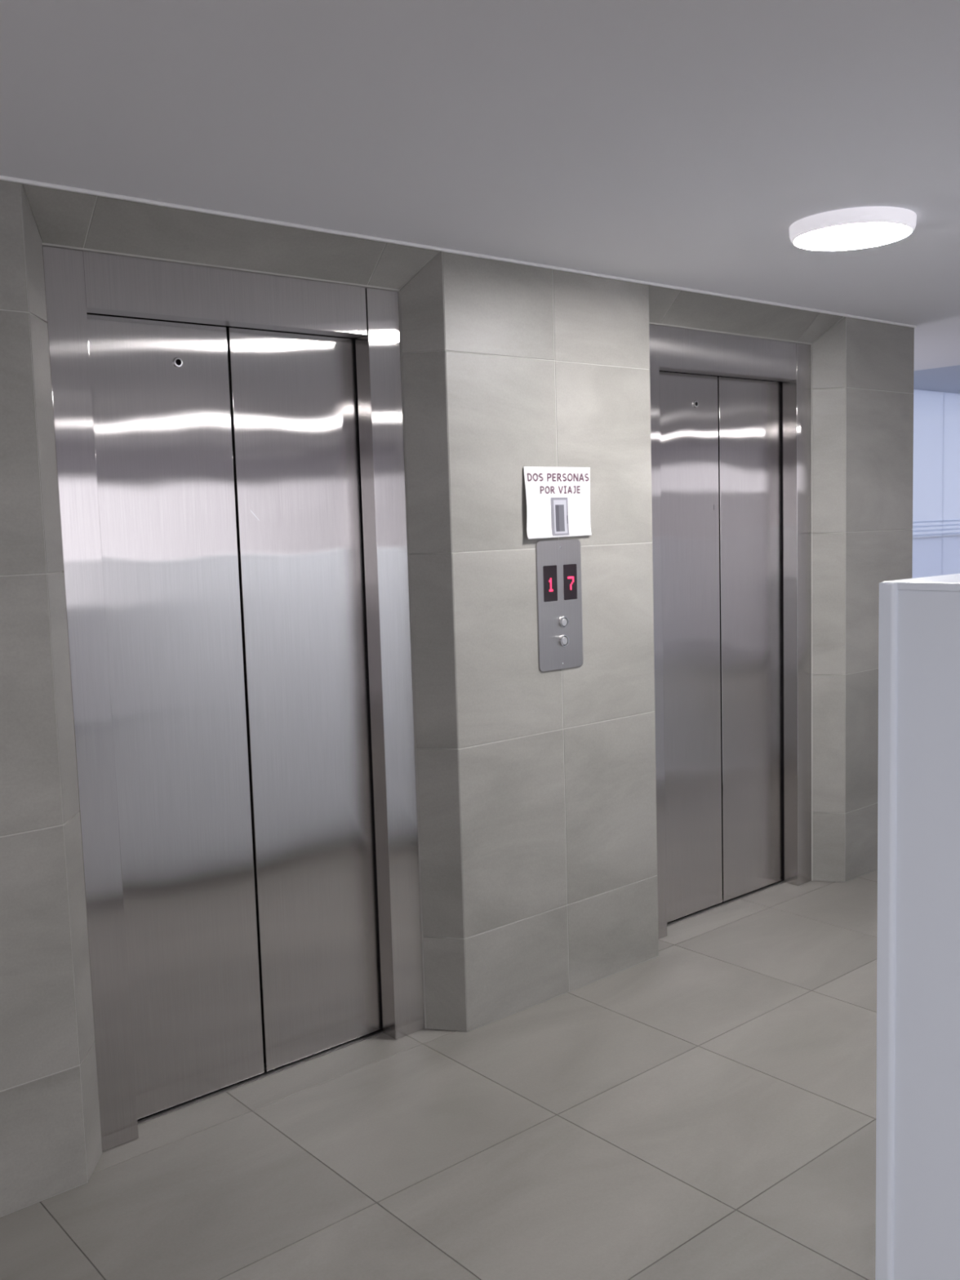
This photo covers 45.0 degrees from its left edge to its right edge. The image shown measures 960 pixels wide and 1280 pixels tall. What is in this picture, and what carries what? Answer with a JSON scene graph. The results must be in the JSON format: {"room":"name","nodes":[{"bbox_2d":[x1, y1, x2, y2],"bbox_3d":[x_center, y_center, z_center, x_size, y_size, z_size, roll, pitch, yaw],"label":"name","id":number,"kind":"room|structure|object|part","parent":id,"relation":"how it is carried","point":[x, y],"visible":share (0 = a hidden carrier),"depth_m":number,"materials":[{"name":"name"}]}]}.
{"room":"elevator lobby","nodes":[
{"label":"elevator lobby","id":0,"kind":"room"},
{"bbox_2d":[0,869,877,1279],"bbox_3d":[3.060,1.313,2.937,13.000,0.150,9.020,-7,8,-40],"label":"floor","id":1,"kind":"structure","parent":0,"point":[704,1108],"depth_m":3.01,"materials":[{"name":"grey tile"}]},
{"bbox_2d":[875,573,959,1279],"bbox_3d":[2.099,0.505,3.005,3.439,1.500,0.304,-7,8,-40],"label":"wall","id":2,"kind":"structure","parent":1,"relation":"on","point":[917,1112],"depth_m":1.95,"materials":[{"name":"grey paint"}]},
{"bbox_2d":[0,180,914,1217],"bbox_3d":[-0.911,0.109,3.151,7.232,2.438,0.420,-7,8,-40],"label":"wall","id":3,"kind":"structure","parent":0,"point":[536,789],"depth_m":3.69,"materials":[{"name":"grey tile"}]},
{"bbox_2d":[42,245,424,1151],"bbox_3d":[-0.683,0.143,3.349,1.073,2.320,0.196,-7,8,-40],"label":"elevator","id":4,"kind":"object","parent":3,"relation":"attached to","point":[229,449],"visible":0.96,"depth_m":3.30,"materials":[{"name":"metal"}]},
{"bbox_3d":[-0.860,0.202,3.201,0.460,2.223,0.030,-7,8,-40],"label":"door panel","id":5,"kind":"part","parent":4,"relation":"part of","materials":[{"name":"metal"}]},
{"bbox_3d":[-0.672,1.292,3.494,1.073,0.004,0.124,-7,8,-40],"label":"sill","id":6,"kind":"part","parent":4,"relation":"part of","materials":[{"name":"silver metal"}]},
{"bbox_3d":[-0.508,0.161,3.497,0.446,2.223,0.030,-7,8,-40],"label":"door panel","id":7,"kind":"part","parent":4,"relation":"part of","materials":[{"name":"metal"}]},
{"bbox_2d":[0,175,916,328],"bbox_3d":[-0.808,-1.081,2.864,7.232,0.009,0.011,-7,8,-40],"label":"trim","id":8,"kind":"structure","parent":3,"relation":"attached to","point":[4,178],"depth_m":3.31,"materials":[{"name":"white"}]},
{"bbox_2d":[523,466,591,538],"bbox_3d":[0.261,-0.453,3.814,0.300,0.231,0.016,-7,8,-40],"label":"paper notice","id":9,"kind":"object","parent":3,"relation":"attached to","point":[558,498],"visible":1,"depth_m":3.81,"materials":[{"name":"white paper"}]},
{"bbox_2d":[551,497,569,535],"bbox_3d":[0.265,-0.407,3.824,0.080,0.125,0.005,-7,8,-41],"label":"picture","id":10,"kind":"object","parent":9,"relation":"attached to","point":[560,506],"depth_m":3.83,"materials":[{"name":"grey"}]},
{"bbox_2d":[535,538,582,671],"bbox_3d":[0.269,-0.117,3.852,0.203,0.431,0.014,-7,8,-40],"label":"panel","id":11,"kind":"object","parent":3,"relation":"attached to","point":[558,562],"visible":1,"depth_m":3.85,"materials":[{"name":"metal"}]},
{"bbox_2d":[648,324,811,938],"bbox_3d":[0.960,-0.048,4.732,1.068,2.320,0.196,-7,8,-40],"label":"elevator","id":12,"kind":"object","parent":3,"relation":"attached to","point":[731,414],"visible":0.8,"depth_m":4.76,"materials":[{"name":"metal"}]},
{"bbox_3d":[0.789,0.017,4.590,0.475,2.210,0.030,-7,8,-40],"label":"door panel","id":13,"kind":"part","parent":12,"relation":"part of","materials":[{"name":"metal"}]},
{"bbox_3d":[0.971,1.102,4.877,1.068,0.004,0.124,-7,8,-40],"label":"sill","id":14,"kind":"part","parent":12,"relation":"part of","materials":[{"name":"silver metal"}]},
{"bbox_3d":[1.145,-0.024,4.888,0.441,2.210,0.030,-7,8,-40],"label":"door panel","id":15,"kind":"part","parent":12,"relation":"part of","materials":[{"name":"metal"}]},
{"bbox_2d":[0,0,959,393],"bbox_3d":[2.982,-1.258,2.675,13.000,0.155,9.020,-7,8,-40],"label":"ceiling","id":16,"kind":"structure","parent":0,"point":[677,143],"depth_m":2.40,"materials":[{"name":"white paint"}]},
{"bbox_2d":[789,206,916,250],"bbox_3d":[1.056,-1.163,3.293,0.344,0.044,0.344,-7,8,-40],"label":"ceiling lamp","id":17,"kind":"object","parent":16,"relation":"attached to","point":[856,228],"visible":1,"depth_m":3.21,"materials":[{"name":"white plastic"}]},
{"bbox_2d":[793,222,911,250],"bbox_3d":[1.057,-1.146,3.295,0.320,0.010,0.320,-7,8,-40],"label":"diffuser","id":18,"kind":"object","parent":17,"relation":"attached to","point":[810,236],"depth_m":3.26,"materials":[{"name":"white plastic"}]},
{"bbox_3d":[7.905,-0.544,6.981,0.100,2.433,8.920,-7,8,-40],"label":"wall","id":19,"kind":"structure","parent":0,"visible":0},
{"bbox_2d":[912,389,959,577],"bbox_3d":[3.048,-0.553,8.333,5.568,2.467,0.060,-7,8,-40],"label":"window","id":20,"kind":"structure","parent":19,"relation":"in","point":[936,415],"depth_m":8.54,"materials":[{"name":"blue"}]},
{"bbox_3d":[2.668,-0.004,8.047,2.088,1.357,0.012,-7,8,-40],"label":"pane","id":21,"kind":"part","parent":20,"relation":"part of","materials":[{"name":"white"}]},
{"bbox_3d":[2.632,-1.206,7.925,2.088,1.060,0.012,-7,8,-40],"label":"pane","id":22,"kind":"part","parent":20,"relation":"part of","materials":[{"name":"white"}]},
{"bbox_3d":[3.907,-0.148,9.089,1.158,1.357,0.012,-7,8,-40],"label":"pane","id":23,"kind":"part","parent":20,"relation":"part of","materials":[{"name":"white"}]},
{"bbox_3d":[3.871,-1.349,8.967,1.158,1.060,0.012,-7,8,-40],"label":"pane","id":24,"kind":"part","parent":20,"relation":"part of","materials":[{"name":"white"}]}
]}

